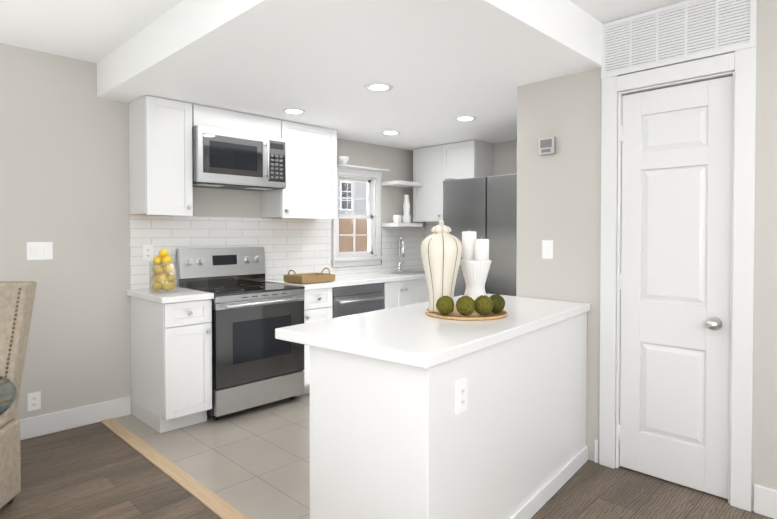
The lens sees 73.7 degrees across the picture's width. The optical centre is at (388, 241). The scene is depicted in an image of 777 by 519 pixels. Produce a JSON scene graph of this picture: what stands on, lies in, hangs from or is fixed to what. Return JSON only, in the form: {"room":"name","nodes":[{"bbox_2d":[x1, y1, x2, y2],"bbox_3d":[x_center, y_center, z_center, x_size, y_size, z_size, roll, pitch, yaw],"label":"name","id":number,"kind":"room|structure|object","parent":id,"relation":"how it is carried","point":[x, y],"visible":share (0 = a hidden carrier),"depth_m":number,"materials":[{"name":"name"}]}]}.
{"room":"kitchen","nodes":[
{"label":"kitchen","id":0,"kind":"room"},
{"bbox_2d":[114,393,309,518],"bbox_3d":[0.190,1.303,4.098,2.600,0.060,3.575,1,1,45],"label":"floor","id":1,"kind":"structure","parent":0,"point":[252,463],"depth_m":3.14,"materials":[{"name":"beige tile"}]},
{"bbox_2d":[130,296,211,432],"bbox_3d":[-1.557,0.839,3.712,0.643,0.880,0.330,1,1,45],"label":"base cabinet","id":2,"kind":"object","parent":1,"relation":"on","point":[171,366],"visible":0.96,"depth_m":3.53,"materials":[{"name":"white wood"}]},
{"bbox_2d":[127,287,213,303],"bbox_3d":[-1.565,0.380,3.697,0.642,0.040,0.358,1,1,45],"label":"countertop","id":3,"kind":"structure","parent":2,"relation":"on","point":[185,294],"depth_m":3.54,"materials":[{"name":"white stone"}]},
{"bbox_2d":[149,261,177,292],"bbox_3d":[-1.588,0.251,3.663,0.190,0.215,0.190,1,1,45],"label":"lemon jar","id":4,"kind":"object","parent":3,"relation":"on","point":[154,274],"visible":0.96,"depth_m":3.60,"materials":[{"name":"clear glass"}]},
{"bbox_2d":[176,247,304,419],"bbox_3d":[-1.138,0.666,4.069,0.705,1.215,0.758,1,1,45],"label":"range","id":5,"kind":"object","parent":1,"relation":"on","point":[255,362],"visible":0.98,"depth_m":3.91,"materials":[{"name":"silver metal"}]},
{"bbox_2d":[297,288,331,395],"bbox_3d":[-0.790,0.827,4.487,0.643,0.880,0.310,1,1,45],"label":"base cabinet","id":6,"kind":"object","parent":1,"relation":"on","point":[317,304],"visible":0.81,"depth_m":4.25,"materials":[{"name":"white wood"}]},
{"bbox_2d":[331,283,384,317],"bbox_3d":[-0.445,0.825,4.796,0.656,0.875,0.606,1,1,45],"label":"dishwasher","id":7,"kind":"object","parent":1,"relation":"on","point":[353,300],"visible":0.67,"depth_m":4.57,"materials":[{"name":"grey metal"}]},
{"bbox_2d":[384,279,428,308],"bbox_3d":[-0.006,0.815,5.280,0.643,0.880,0.680,1,1,45],"label":"base cabinet","id":8,"kind":"object","parent":1,"relation":"on","point":[401,293],"visible":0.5,"depth_m":5.02,"materials":[{"name":"white wood"}]},
{"bbox_2d":[265,268,425,289],"bbox_3d":[-0.116,0.356,5.159,0.646,0.040,2.230,1,1,45],"label":"countertop","id":9,"kind":"structure","parent":8,"relation":"on","point":[341,280],"depth_m":4.76,"materials":[{"name":"white stone"}]},
{"bbox_2d":[284,267,334,283],"bbox_3d":[-0.669,0.290,4.394,0.260,0.115,0.377,1,1,45],"label":"wooden tray","id":10,"kind":"object","parent":9,"relation":"on","point":[308,278],"visible":1,"depth_m":4.31,"materials":[{"name":"brown wood"}]},
{"bbox_2d":[397,237,404,270],"bbox_3d":[0.157,0.140,5.631,0.188,0.374,0.190,1,1,45],"label":"sink faucet","id":11,"kind":"object","parent":9,"relation":"on","point":[400,254],"visible":1,"depth_m":5.67,"materials":[{"name":"silver metal"}]},
{"bbox_2d":[383,270,424,274],"bbox_3d":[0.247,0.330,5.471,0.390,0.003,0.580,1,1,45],"label":"sink basin","id":12,"kind":"object","parent":9,"relation":"in","point":[411,272],"visible":0.75,"depth_m":5.43,"materials":[{"name":"silver metal"}]},
{"bbox_2d":[309,312,587,518],"bbox_3d":[0.443,0.857,2.629,0.612,0.880,1.697,1,1,39],"label":"base cabinet","id":13,"kind":"object","parent":1,"relation":"on","point":[390,440],"visible":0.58,"depth_m":2.07,"materials":[{"name":"white"}]},
{"bbox_2d":[275,293,589,368],"bbox_3d":[0.370,0.393,2.669,0.800,0.045,1.750,1,1,39],"label":"countertop","id":14,"kind":"structure","parent":13,"relation":"on","point":[414,335],"depth_m":2.20,"materials":[{"name":"white stone"}]},
{"bbox_2d":[425,305,507,320],"bbox_3d":[0.394,0.363,2.640,0.416,0.014,0.416,1,1,45],"label":"decorative tray","id":15,"kind":"object","parent":14,"relation":"on","point":[455,314],"visible":0.52,"depth_m":2.52,"materials":[{"name":"brown wood"}]},
{"bbox_2d":[421,220,461,312],"bbox_3d":[0.269,0.127,2.646,0.209,0.465,0.209,1,1,45],"label":"ginger jar","id":16,"kind":"object","parent":15,"relation":"on","point":[441,250],"visible":0.92,"depth_m":2.58,"materials":[{"name":"ceramic"}]},
{"bbox_2d":[436,296,453,314],"bbox_3d":[0.279,0.313,2.532,0.089,0.092,0.092,1,1,45],"label":"moss ball","id":17,"kind":"object","parent":15,"relation":"on","point":[444,305],"visible":1,"depth_m":2.50,"materials":[{"name":"green plant"}]},
{"bbox_2d":[456,296,475,315],"bbox_3d":[0.374,0.311,2.498,0.094,0.095,0.093,1,1,45],"label":"moss ball","id":18,"kind":"object","parent":15,"relation":"on","point":[465,305],"visible":0.98,"depth_m":2.47,"materials":[{"name":"green plant"}]},
{"bbox_2d":[460,260,491,311],"bbox_3d":[0.455,0.229,2.717,0.168,0.258,0.168,1,1,45],"label":"candle holder","id":19,"kind":"object","parent":15,"relation":"on","point":[475,273],"visible":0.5,"depth_m":2.67,"materials":[{"name":"white ceramic"}]},
{"bbox_2d":[462,231,488,260],"bbox_3d":[0.455,0.018,2.714,0.152,0.162,0.080,1,1,45],"label":"candles","id":20,"kind":"object","parent":19,"relation":"on","point":[473,248],"visible":1,"depth_m":2.70,"materials":[{"name":"white wax"}]},
{"bbox_2d":[475,295,493,314],"bbox_3d":[0.461,0.311,2.516,0.093,0.095,0.094,1,1,45],"label":"moss ball","id":21,"kind":"object","parent":15,"relation":"on","point":[484,305],"visible":0.94,"depth_m":2.48,"materials":[{"name":"green plant"}]},
{"bbox_2d":[490,294,504,312],"bbox_3d":[0.535,0.312,2.581,0.091,0.092,0.090,1,1,45],"label":"moss ball","id":22,"kind":"object","parent":15,"relation":"on","point":[499,303],"visible":0.85,"depth_m":2.55,"materials":[{"name":"green plant"}]},
{"bbox_2d":[456,378,467,414],"bbox_3d":[0.276,0.582,1.948,0.008,0.122,0.076,1,1,39],"label":"outlet","id":23,"kind":"object","parent":13,"relation":"attached to","point":[461,394],"visible":1,"depth_m":1.94,"materials":[{"name":"white plastic"}]},
{"bbox_2d":[443,174,516,296],"bbox_3d":[1.101,0.358,4.557,0.910,1.815,0.860,1,1,45],"label":"refrigerator","id":24,"kind":"object","parent":1,"relation":"on","point":[484,207],"visible":0.08,"depth_m":4.21,"materials":[{"name":"grey metal"}]},
{"bbox_2d":[0,43,424,419],"bbox_3d":[-2.175,0.016,3.620,0.120,2.530,7.550,1,1,45],"label":"wall","id":25,"kind":"structure","parent":0,"point":[64,159],"depth_m":3.55,"materials":[{"name":"grey paint"}]},
{"bbox_2d":[28,391,40,410],"bbox_3d":[-2.322,1.049,3.396,0.008,0.116,0.072,1,1,45],"label":"outlet","id":26,"kind":"object","parent":25,"relation":"attached to","point":[34,400],"visible":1,"depth_m":3.39,"materials":[{"name":"white plastic"}]},
{"bbox_2d":[27,242,52,259],"bbox_3d":[-2.292,0.064,3.407,0.012,0.116,0.144,1,1,45],"label":"light switch","id":27,"kind":"object","parent":25,"relation":"attached to","point":[39,250],"visible":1,"depth_m":3.41,"materials":[{"name":"white plastic"}]},
{"bbox_2d":[20,396,130,440],"bbox_3d":[-3.340,1.233,2.364,0.014,0.135,4.097,1,1,45],"label":"baseboard","id":28,"kind":"structure","parent":25,"relation":"attached to","point":[40,425],"depth_m":3.55,"materials":[{"name":"white wood"}]},
{"bbox_2d":[129,95,192,215],"bbox_3d":[-1.659,-0.598,3.791,0.356,0.825,0.330,1,1,45],"label":"upper cabinet","id":29,"kind":"object","parent":25,"relation":"attached to","point":[160,159],"visible":1,"depth_m":3.68,"materials":[{"name":"white wood"}]},
{"bbox_2d":[192,104,280,137],"bbox_3d":[-1.282,-0.933,4.186,0.330,0.166,0.760,1,1,45],"label":"upper cabinet","id":30,"kind":"object","parent":25,"relation":"attached to","point":[223,119],"visible":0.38,"depth_m":4.04,"materials":[{"name":"white wood"}]},
{"bbox_2d":[192,125,285,190],"bbox_3d":[-1.233,-0.639,4.142,0.438,0.417,0.756,1,1,45],"label":"microwave","id":31,"kind":"object","parent":30,"relation":"attached to","point":[229,159],"visible":0.94,"depth_m":3.98,"materials":[{"name":"grey metal"}]},
{"bbox_2d":[130,215,424,289],"bbox_3d":[-0.730,0.499,4.996,0.008,1.420,3.327,1,1,45],"label":"tile backsplash","id":32,"kind":"structure","parent":25,"relation":"attached to","point":[299,246],"depth_m":4.64,"materials":[{"name":"white tile"}]},
{"bbox_2d":[143,245,152,260],"bbox_3d":[-1.805,0.086,3.889,0.008,0.116,0.072,1,1,45],"label":"outlet","id":33,"kind":"object","parent":32,"relation":"attached to","point":[147,252],"visible":1,"depth_m":3.88,"materials":[{"name":"white plastic"}]},
{"bbox_2d":[261,120,336,218],"bbox_3d":[-0.791,-0.612,4.669,0.356,0.825,0.600,1,1,45],"label":"upper cabinet","id":34,"kind":"object","parent":25,"relation":"attached to","point":[309,191],"visible":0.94,"depth_m":4.54,"materials":[{"name":"white wood"}]},
{"bbox_2d":[331,164,389,266],"bbox_3d":[-0.322,-0.252,5.391,0.250,1.020,0.700,1,1,45],"label":"window","id":35,"kind":"structure","parent":25,"relation":"in","point":[371,255],"depth_m":5.46,"materials":[{"name":"white wood"}]},
{"bbox_2d":[337,156,348,163],"bbox_3d":[-0.460,-0.799,5.160,0.130,0.080,0.130,1,1,45],"label":"bowl","id":36,"kind":"object","parent":35,"relation":"on","point":[342,159],"visible":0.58,"depth_m":5.12,"materials":[{"name":"white ceramic"}]},
{"bbox_2d":[382,223,422,226],"bbox_3d":[0.153,-0.177,5.707,0.248,0.040,0.395,1,1,45],"label":"floating shelf","id":37,"kind":"object","parent":25,"relation":"attached to","point":[402,224],"visible":1,"depth_m":5.59,"materials":[{"name":"white wood"}]},
{"bbox_2d":[393,215,400,222],"bbox_3d":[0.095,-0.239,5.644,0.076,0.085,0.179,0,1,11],"label":"cup","id":38,"kind":"object","parent":37,"relation":"on","point":[396,218],"visible":0.9,"depth_m":5.58,"materials":[{"name":"white ceramic"}]},
{"bbox_2d":[402,195,410,222],"bbox_3d":[0.200,-0.356,5.746,0.096,0.315,0.096,1,1,45],"label":"vase","id":39,"kind":"object","parent":37,"relation":"on","point":[406,217],"visible":0.98,"depth_m":5.72,"materials":[{"name":"white ceramic"}]},
{"bbox_2d":[382,180,422,187],"bbox_3d":[0.153,-0.627,5.700,0.248,0.040,0.395,1,1,45],"label":"floating shelf","id":40,"kind":"object","parent":25,"relation":"attached to","point":[400,183],"visible":1,"depth_m":5.62,"materials":[{"name":"white wood"}]},
{"bbox_2d":[0,0,685,62],"bbox_3d":[0.350,-1.258,1.019,7.340,0.100,7.670,1,1,45],"label":"ceiling","id":41,"kind":"structure","parent":0,"point":[95,31],"depth_m":2.89,"materials":[{"name":"white paint"}]},
{"bbox_2d":[97,0,601,150],"bbox_3d":[0.193,-1.134,3.913,2.810,0.240,3.540,1,1,45],"label":"ceiling soffit","id":42,"kind":"structure","parent":0,"point":[439,66],"depth_m":2.91,"materials":[{"name":"white paint"}]},
{"bbox_2d":[282,108,305,113],"bbox_3d":[-0.738,-1.014,4.047,0.190,0.004,0.190,1,1,45],"label":"recessed light","id":43,"kind":"object","parent":42,"relation":"attached to","point":[293,111],"visible":1,"depth_m":4.04,"materials":[{"name":"white plastic"}]},
{"bbox_2d":[364,83,392,90],"bbox_3d":[-0.063,-1.003,3.380,0.190,0.004,0.190,1,1,45],"label":"recessed light","id":44,"kind":"object","parent":42,"relation":"attached to","point":[378,87],"visible":1,"depth_m":3.37,"materials":[{"name":"white plastic"}]},
{"bbox_2d":[381,131,400,134],"bbox_3d":[0.021,-1.027,4.914,0.190,0.004,0.190,1,1,45],"label":"recessed light","id":45,"kind":"object","parent":42,"relation":"attached to","point":[390,132],"visible":1,"depth_m":4.89,"materials":[{"name":"white plastic"}]},
{"bbox_2d":[454,116,476,120],"bbox_3d":[0.639,-1.018,4.303,0.190,0.004,0.190,1,1,45],"label":"recessed light","id":46,"kind":"object","parent":42,"relation":"attached to","point":[465,118],"visible":1,"depth_m":4.29,"materials":[{"name":"white plastic"}]},
{"bbox_2d":[0,422,772,518],"bbox_3d":[0.393,1.351,1.103,7.100,0.060,7.550,1,1,45],"label":"floor","id":47,"kind":"structure","parent":0,"point":[98,470],"depth_m":2.67,"materials":[{"name":"brown wood"}]},
{"bbox_2d":[0,376,17,414],"bbox_3d":[-1.961,0.935,1.490,1.462,0.759,1.462,1,1,45],"label":"glass dining table","id":48,"kind":"object","parent":47,"relation":"on","point":[8,392],"visible":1,"depth_m":1.87,"materials":[{"name":"clear glass"}]},
{"bbox_2d":[0,281,36,508],"bbox_3d":[-2.091,0.756,2.334,0.627,1.090,0.658,0,1,-7],"label":"upholstered dining chair","id":49,"kind":"object","parent":47,"relation":"on","point":[17,298],"visible":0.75,"depth_m":2.55,"materials":[{"name":"beige fabric"}]},
{"bbox_2d":[100,418,247,518],"bbox_3d":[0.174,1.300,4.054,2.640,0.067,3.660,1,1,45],"label":"threshold strip","id":50,"kind":"object","parent":47,"relation":"on","point":[217,505],"depth_m":2.85,"materials":[{"name":"brown wood"}]},
{"bbox_2d":[436,140,516,221],"bbox_3d":[3.005,0.014,3.724,7.100,2.530,0.120,1,1,45],"label":"wall","id":51,"kind":"structure","parent":0,"point":[504,158],"depth_m":5.40,"materials":[{"name":"grey paint"}]},
{"bbox_2d":[425,222,438,237],"bbox_3d":[0.841,0.051,5.771,1.123,0.549,0.008,1,1,45],"label":"tile backsplash","id":52,"kind":"structure","parent":51,"relation":"attached to","point":[429,226],"depth_m":6.12,"materials":[{"name":"white tile"}]},
{"bbox_2d":[413,140,491,221],"bbox_3d":[0.681,-0.627,5.674,0.840,0.825,0.356,1,1,45],"label":"upper cabinet","id":53,"kind":"object","parent":51,"relation":"attached to","point":[434,167],"visible":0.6,"depth_m":5.58,"materials":[{"name":"white wood"}]},
{"bbox_2d":[516,83,530,297],"bbox_3d":[1.472,0.011,3.952,0.100,2.530,1.710,1,1,45],"label":"wall","id":54,"kind":"structure","parent":0,"point":[523,185],"depth_m":3.34,"materials":[{"name":"grey paint"}]},
{"bbox_2d":[530,0,776,510],"bbox_3d":[2.631,0.047,1.675,4.750,2.530,0.100,1,1,45],"label":"wall","id":55,"kind":"structure","parent":0,"point":[566,190],"depth_m":3.03,"materials":[{"name":"grey paint"}]},
{"bbox_2d":[542,240,552,258],"bbox_3d":[0.988,0.052,3.221,0.072,0.116,0.012,1,1,45],"label":"light switch","id":56,"kind":"object","parent":55,"relation":"attached to","point":[547,249],"visible":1,"depth_m":3.22,"materials":[{"name":"white plastic"}]},
{"bbox_2d":[539,137,555,154],"bbox_3d":[0.980,-0.588,3.204,0.100,0.100,0.032,1,1,45],"label":"thermostat box","id":57,"kind":"object","parent":55,"relation":"attached to","point":[547,146],"visible":0.98,"depth_m":3.19,"materials":[{"name":"white plastic"}]},
{"bbox_2d":[618,76,732,498],"bbox_3d":[1.490,0.234,2.745,0.542,2.105,0.107,1,1,45],"label":"closet door","id":58,"kind":"structure","parent":55,"relation":"in","point":[674,288],"depth_m":2.74,"materials":[{"name":"white wood"}]},
{"bbox_2d":[599,0,756,511],"bbox_3d":[1.519,0.030,2.762,0.730,2.528,0.118,1,1,45],"label":"door frame","id":59,"kind":"structure","parent":55,"relation":"attached to","point":[742,63],"depth_m":2.54,"materials":[{"name":"white wood"}]},
{"bbox_2d":[601,0,755,78],"bbox_3d":[1.474,-1.077,2.699,0.730,0.307,0.006,1,1,45],"label":"air vent","id":60,"kind":"object","parent":55,"relation":"attached to","point":[686,30],"visible":1,"depth_m":2.68,"materials":[{"name":"white metal"}]},
{"bbox_2d":[754,484,776,518],"bbox_3d":[3.015,1.251,1.233,3.555,0.135,0.014,1,1,45],"label":"baseboard","id":61,"kind":"structure","parent":55,"relation":"attached to","point":[765,501],"depth_m":2.44,"materials":[{"name":"white wood"}]},
{"label":"outside","id":62,"kind":"structure","parent":0,"visible":0},
{"bbox_2d":[338,180,366,251],"bbox_3d":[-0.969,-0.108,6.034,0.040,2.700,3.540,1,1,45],"label":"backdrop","id":63,"kind":"structure","parent":62,"point":[363,186],"depth_m":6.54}
]}

